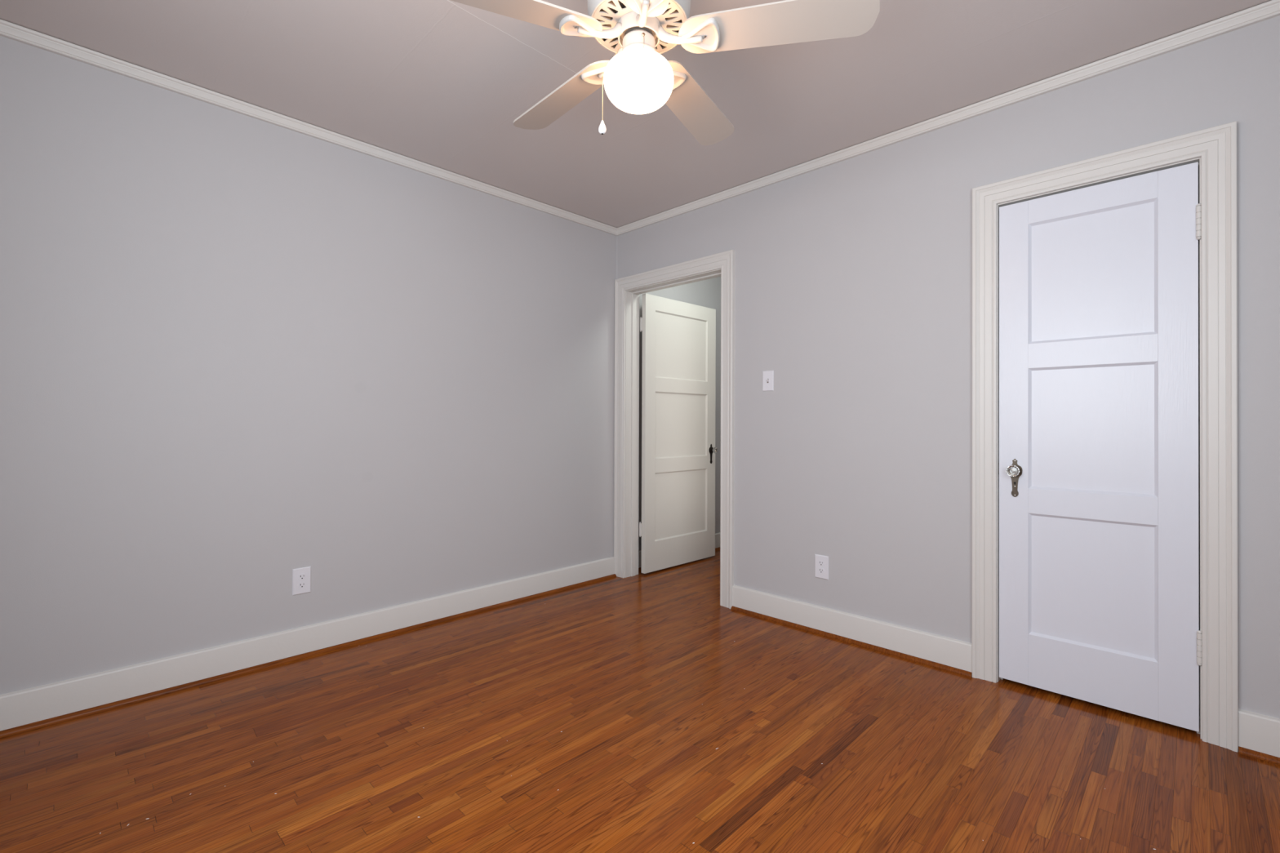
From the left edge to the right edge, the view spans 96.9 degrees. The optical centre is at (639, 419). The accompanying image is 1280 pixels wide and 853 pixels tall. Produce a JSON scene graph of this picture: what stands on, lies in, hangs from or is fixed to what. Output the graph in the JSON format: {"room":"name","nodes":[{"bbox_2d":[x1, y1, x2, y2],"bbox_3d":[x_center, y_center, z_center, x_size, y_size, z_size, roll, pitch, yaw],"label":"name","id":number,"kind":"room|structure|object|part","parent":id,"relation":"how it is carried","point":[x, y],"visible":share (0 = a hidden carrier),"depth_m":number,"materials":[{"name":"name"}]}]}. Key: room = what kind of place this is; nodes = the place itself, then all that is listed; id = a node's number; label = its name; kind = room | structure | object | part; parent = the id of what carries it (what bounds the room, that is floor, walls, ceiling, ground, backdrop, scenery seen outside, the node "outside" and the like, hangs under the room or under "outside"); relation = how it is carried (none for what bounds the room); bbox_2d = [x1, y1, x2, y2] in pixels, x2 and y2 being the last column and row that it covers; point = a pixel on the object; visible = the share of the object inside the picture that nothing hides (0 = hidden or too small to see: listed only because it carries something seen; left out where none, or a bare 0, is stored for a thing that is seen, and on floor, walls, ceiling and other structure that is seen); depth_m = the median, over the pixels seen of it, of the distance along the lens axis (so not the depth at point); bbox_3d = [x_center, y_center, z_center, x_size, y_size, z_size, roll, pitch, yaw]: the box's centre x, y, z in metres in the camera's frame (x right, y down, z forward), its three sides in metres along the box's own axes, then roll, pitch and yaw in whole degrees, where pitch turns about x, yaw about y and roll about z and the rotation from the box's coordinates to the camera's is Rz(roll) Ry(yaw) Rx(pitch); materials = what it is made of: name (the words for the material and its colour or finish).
{"room":"empty bedroom","nodes":[
{"label":"empty bedroom","id":0,"kind":"room"},
{"bbox_2d":[0,35,616,694],"bbox_3d":[-1.331,-0.137,3.004,0.120,2.499,3.450,0,0,45],"label":"wall","id":1,"kind":"structure","parent":0,"point":[239,353],"depth_m":2.52,"materials":[{"name":"grey paint"}]},
{"bbox_2d":[292,566,311,595],"bbox_3d":[-1.583,0.755,2.655,0.008,0.122,0.076,0,0,45],"label":"electrical outlet","id":2,"kind":"object","parent":1,"relation":"attached to","point":[301,577],"visible":1,"depth_m":2.65,"materials":[{"name":"white plastic"}]},
{"bbox_2d":[297,582,306,588],"bbox_3d":[-1.581,0.774,2.654,0.003,0.028,0.034,0,0,45],"label":"receptacle","id":3,"kind":"object","parent":2,"relation":"attached to","point":[300,584],"depth_m":2.65,"materials":[{"name":"white plastic"}]},
{"bbox_2d":[297,573,306,580],"bbox_3d":[-1.581,0.736,2.654,0.003,0.028,0.034,0,0,45],"label":"receptacle","id":4,"kind":"object","parent":2,"relation":"attached to","point":[300,576],"depth_m":2.65,"materials":[{"name":"white plastic"}]},
{"bbox_2d":[0,556,614,730],"bbox_3d":[-1.299,1.043,2.938,0.016,0.138,3.176,0,0,45],"label":"baseboard","id":5,"kind":"structure","parent":1,"relation":"attached to","point":[29,705],"depth_m":2.51,"materials":[{"name":"white paint"}]},
{"bbox_2d":[0,573,616,737],"bbox_3d":[-1.288,1.103,2.926,0.016,0.018,3.176,0,0,45],"label":"trim","id":6,"kind":"structure","parent":1,"relation":"attached to","point":[35,725],"depth_m":2.50,"materials":[{"name":"brown wood"}]},
{"bbox_2d":[0,19,617,235],"bbox_3d":[-1.278,-1.361,2.955,0.027,0.045,3.200,0,0,45],"label":"crown molding","id":7,"kind":"structure","parent":1,"relation":"attached to","point":[7,29],"depth_m":2.51,"materials":[{"name":"white paint"}]},
{"bbox_2d":[0,0,1271,227],"bbox_3d":[0.705,-1.423,2.395,3.880,0.080,5.420,0,0,45],"label":"ceiling","id":8,"kind":"structure","parent":0,"point":[443,84],"depth_m":2.25,"materials":[{"name":"paint"}]},
{"bbox_2d":[450,0,879,145],"bbox_3d":[-0.024,-1.116,1.708,1.232,0.546,1.263,0,0,45],"label":"ceiling fan","id":9,"kind":"object","parent":8,"relation":"hanging from","point":[637,79],"visible":1,"depth_m":1.62,"materials":[{"name":"white wood"}]},
{"bbox_3d":[-0.359,-1.114,1.517,0.544,0.006,0.143,0,12,-24],"label":"blade","id":10,"kind":"part","parent":9,"relation":"part of","materials":[{"name":"white wood"}]},
{"bbox_3d":[-0.261,-1.111,1.964,0.143,0.006,0.537,-16,11,-41],"label":"blade","id":11,"kind":"part","parent":9,"relation":"part of","materials":[{"name":"white wood"}]},
{"bbox_3d":[-0.109,-1.121,1.625,0.142,0.060,0.030,0,0,-27],"label":"bracket arm","id":12,"kind":"part","parent":9,"relation":"part of","materials":[{"name":"white metal"}]},
{"bbox_3d":[-0.084,-1.121,1.761,0.030,0.060,0.142,1,0,-45],"label":"bracket arm","id":13,"kind":"part","parent":9,"relation":"part of","materials":[{"name":"white metal"}]},
{"bbox_3d":[-0.081,-0.992,1.675,0.061,0.218,0.003,0,0,0],"label":"pull chain","id":14,"kind":"part","parent":9,"relation":"part of","materials":[{"name":"white metal"}]},
{"bbox_3d":[-0.004,-0.993,1.675,0.207,0.134,0.207,0,0,45],"label":"globe","id":15,"kind":"part","parent":9,"relation":"part of","materials":[{"name":"white glass"}]},
{"bbox_3d":[-0.003,-1.163,1.676,0.275,0.003,0.275,0,0,45],"label":"vent plate","id":16,"kind":"part","parent":9,"relation":"part of","materials":[{"name":"white metal"}]},
{"bbox_3d":[0.012,-1.121,1.560,0.030,0.060,0.142,0,0,-9],"label":"bracket arm","id":17,"kind":"part","parent":9,"relation":"part of","materials":[{"name":"white metal"}]},
{"bbox_3d":[0.039,-1.114,1.288,0.143,0.006,0.544,13,-2,-6],"label":"blade","id":18,"kind":"part","parent":9,"relation":"part of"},
{"bbox_3d":[0.112,-1.120,1.655,0.142,0.060,0.030,0,0,9],"label":"bracket arm","id":19,"kind":"part","parent":9,"relation":"part of","materials":[{"name":"white metal"}]},
{"bbox_3d":[0.188,-1.109,2.014,0.143,0.006,0.542,-14,-7,29],"label":"blade","id":20,"kind":"part","parent":9,"relation":"part of","materials":[{"name":"white wood"}]},
{"bbox_3d":[0.381,-1.111,1.595,0.550,0.006,0.143,0,-13,12],"label":"blade","id":21,"kind":"part","parent":9,"relation":"part of","materials":[{"name":"white wood"}]},
{"bbox_2d":[0,549,1279,852],"bbox_3d":[0.695,1.127,2.381,3.880,0.020,5.420,0,0,45],"label":"floor","id":22,"kind":"structure","parent":0,"point":[642,677],"depth_m":1.85,"materials":[{"name":"brown wood"}]},
{"bbox_2d":[638,276,720,551],"bbox_3d":[1.050,-0.120,4.463,1.470,2.499,1.970,0,0,45],"label":"wall","id":23,"kind":"structure","parent":0,"point":[704,293],"depth_m":4.89,"materials":[{"name":"grey paint"}]},
{"bbox_2d":[639,293,717,573],"bbox_3d":[0.327,0.102,4.368,0.822,2.020,0.091,1,0,-43],"label":"door","id":24,"kind":"structure","parent":23,"relation":"in","point":[678,369],"depth_m":4.34,"materials":[{"name":"white wood"}]},
{"bbox_3d":[0.314,0.644,4.381,0.586,0.484,0.014,1,0,-44],"label":"panel","id":25,"kind":"part","parent":24,"relation":"part of","materials":[{"name":"white wood"}]},
{"bbox_3d":[0.316,0.043,4.384,0.586,0.476,0.014,1,0,-44],"label":"panel","id":26,"kind":"part","parent":24,"relation":"part of","materials":[{"name":"white wood"}]},
{"bbox_3d":[0.318,-0.554,4.387,0.586,0.475,0.014,1,0,-44],"label":"panel","id":27,"kind":"part","parent":24,"relation":"part of","materials":[{"name":"white wood"}]},
{"bbox_3d":[0.580,0.278,4.614,0.053,0.161,0.007,1,0,-44],"label":"lock plate","id":28,"kind":"part","parent":24,"relation":"part of","materials":[{"name":"brown metal"}]},
{"bbox_3d":[0.606,0.247,4.588,0.049,0.049,0.030,1,0,-44],"label":"glass knob","id":29,"kind":"part","parent":24,"relation":"part of","materials":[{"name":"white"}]},
{"bbox_2d":[638,532,719,567],"bbox_3d":[0.585,1.060,4.853,0.016,0.138,1.850,0,0,45],"label":"baseboard","id":30,"kind":"structure","parent":23,"relation":"attached to","point":[717,535],"depth_m":4.91,"materials":[{"name":"white paint"}]},
{"bbox_2d":[638,546,719,570],"bbox_3d":[0.597,1.121,4.842,0.016,0.018,1.850,0,0,45],"label":"trim","id":31,"kind":"structure","parent":23,"relation":"attached to","point":[718,548],"depth_m":4.89,"materials":[{"name":"brown wood"}]},
{"bbox_2d":[617,15,1279,718],"bbox_3d":[1.173,-0.129,2.869,3.640,2.499,0.130,0,0,45],"label":"wall","id":32,"kind":"structure","parent":0,"point":[853,276],"depth_m":2.67,"materials":[{"name":"grey paint"}]},
{"bbox_2d":[616,235,617,279],"bbox_3d":[-0.166,-1.170,4.101,0.004,0.319,0.004,0,0,45],"label":"trim","id":33,"kind":"structure","parent":32,"relation":"attached to","point":[616,236],"depth_m":4.10,"materials":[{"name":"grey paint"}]},
{"bbox_2d":[613,249,734,608],"bbox_3d":[0.237,0.057,3.777,1.025,2.130,0.167,0,0,45],"label":"door frame","id":34,"kind":"structure","parent":32,"relation":"attached to","point":[628,289],"depth_m":4.02,"materials":[{"name":"white paint"}]},
{"bbox_2d":[762,370,773,391],"bbox_3d":[0.721,-0.220,3.211,0.070,0.114,0.018,0,0,45],"label":"light switch","id":35,"kind":"object","parent":32,"relation":"attached to","point":[767,375],"visible":1,"depth_m":3.21,"materials":[{"name":"white plastic"}]},
{"bbox_2d":[814,554,828,579],"bbox_3d":[0.954,0.774,2.980,0.076,0.122,0.008,0,0,45],"label":"electrical outlet","id":36,"kind":"object","parent":32,"relation":"attached to","point":[821,562],"visible":1,"depth_m":2.98,"materials":[{"name":"white plastic"}]},
{"bbox_2d":[817,568,824,573],"bbox_3d":[0.952,0.794,2.978,0.034,0.028,0.003,0,0,45],"label":"receptacle","id":37,"kind":"object","parent":36,"relation":"attached to","point":[820,571],"depth_m":2.98,"materials":[{"name":"white plastic"}]},
{"bbox_2d":[817,560,824,566],"bbox_3d":[0.952,0.755,2.979,0.034,0.028,0.003,0,0,45],"label":"receptacle","id":38,"kind":"object","parent":36,"relation":"attached to","point":[820,563],"depth_m":2.98,"materials":[{"name":"white plastic"}]},
{"bbox_2d":[730,605,972,677],"bbox_3d":[0.992,1.112,2.910,1.264,0.018,0.016,0,0,45],"label":"trim","id":39,"kind":"structure","parent":32,"relation":"attached to","point":[953,669],"depth_m":2.81,"materials":[{"name":"brown wood"}]},
{"bbox_2d":[732,585,972,672],"bbox_3d":[1.004,1.051,2.922,1.266,0.138,0.016,0,0,45],"label":"baseboard","id":40,"kind":"structure","parent":32,"relation":"attached to","point":[948,651],"depth_m":2.82,"materials":[{"name":"white paint"}]},
{"bbox_2d":[617,0,1279,235],"bbox_3d":[1.123,-1.353,2.820,3.640,0.045,0.027,0,0,45],"label":"crown molding","id":41,"kind":"structure","parent":32,"relation":"attached to","point":[1271,9],"depth_m":2.38,"materials":[{"name":"white paint"}]},
{"bbox_2d":[999,161,1201,732],"bbox_3d":[1.747,0.094,2.200,0.616,2.008,0.090,0,0,45],"label":"door","id":42,"kind":"structure","parent":32,"relation":"in","point":[1099,567],"depth_m":2.19,"materials":[{"name":"white wood"}]},
{"bbox_3d":[1.547,0.213,2.354,0.049,0.049,0.030,0,0,45],"label":"glass knob","id":43,"kind":"part","parent":42,"relation":"part of","materials":[{"name":"white"}]},
{"bbox_3d":[1.573,0.244,2.380,0.053,0.161,0.007,0,0,45],"label":"lock plate","id":44,"kind":"part","parent":42,"relation":"part of","materials":[{"name":"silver metal"}]},
{"bbox_3d":[1.765,-0.563,2.227,0.378,0.480,0.014,0,0,45],"label":"panel","id":45,"kind":"part","parent":42,"relation":"part of","materials":[{"name":"white wood"}]},
{"bbox_3d":[1.762,0.036,2.224,0.378,0.480,0.014,0,0,45],"label":"panel","id":46,"kind":"part","parent":42,"relation":"part of","materials":[{"name":"white wood"}]},
{"bbox_3d":[1.760,0.637,2.220,0.378,0.482,0.014,0,0,45],"label":"panel","id":47,"kind":"part","parent":42,"relation":"part of","materials":[{"name":"white wood"}]},
{"bbox_2d":[972,120,1238,752],"bbox_3d":[1.786,0.055,2.249,0.797,2.130,0.160,0,0,45],"label":"door frame","id":48,"kind":"structure","parent":32,"relation":"attached to","point":[1215,148],"depth_m":1.99,"materials":[{"name":"white paint"}]},
{"bbox_2d":[1238,708,1279,757],"bbox_3d":[2.219,1.049,1.727,0.550,0.138,0.016,0,0,45],"label":"baseboard","id":49,"kind":"structure","parent":32,"relation":"attached to","point":[1258,732],"depth_m":1.88,"materials":[{"name":"white paint"}]},
{"bbox_2d":[1238,746,1279,764],"bbox_3d":[2.208,1.110,1.715,0.548,0.018,0.016,0,0,45],"label":"trim","id":50,"kind":"structure","parent":32,"relation":"attached to","point":[1244,751],"depth_m":1.87,"materials":[{"name":"brown wood"}]}
]}

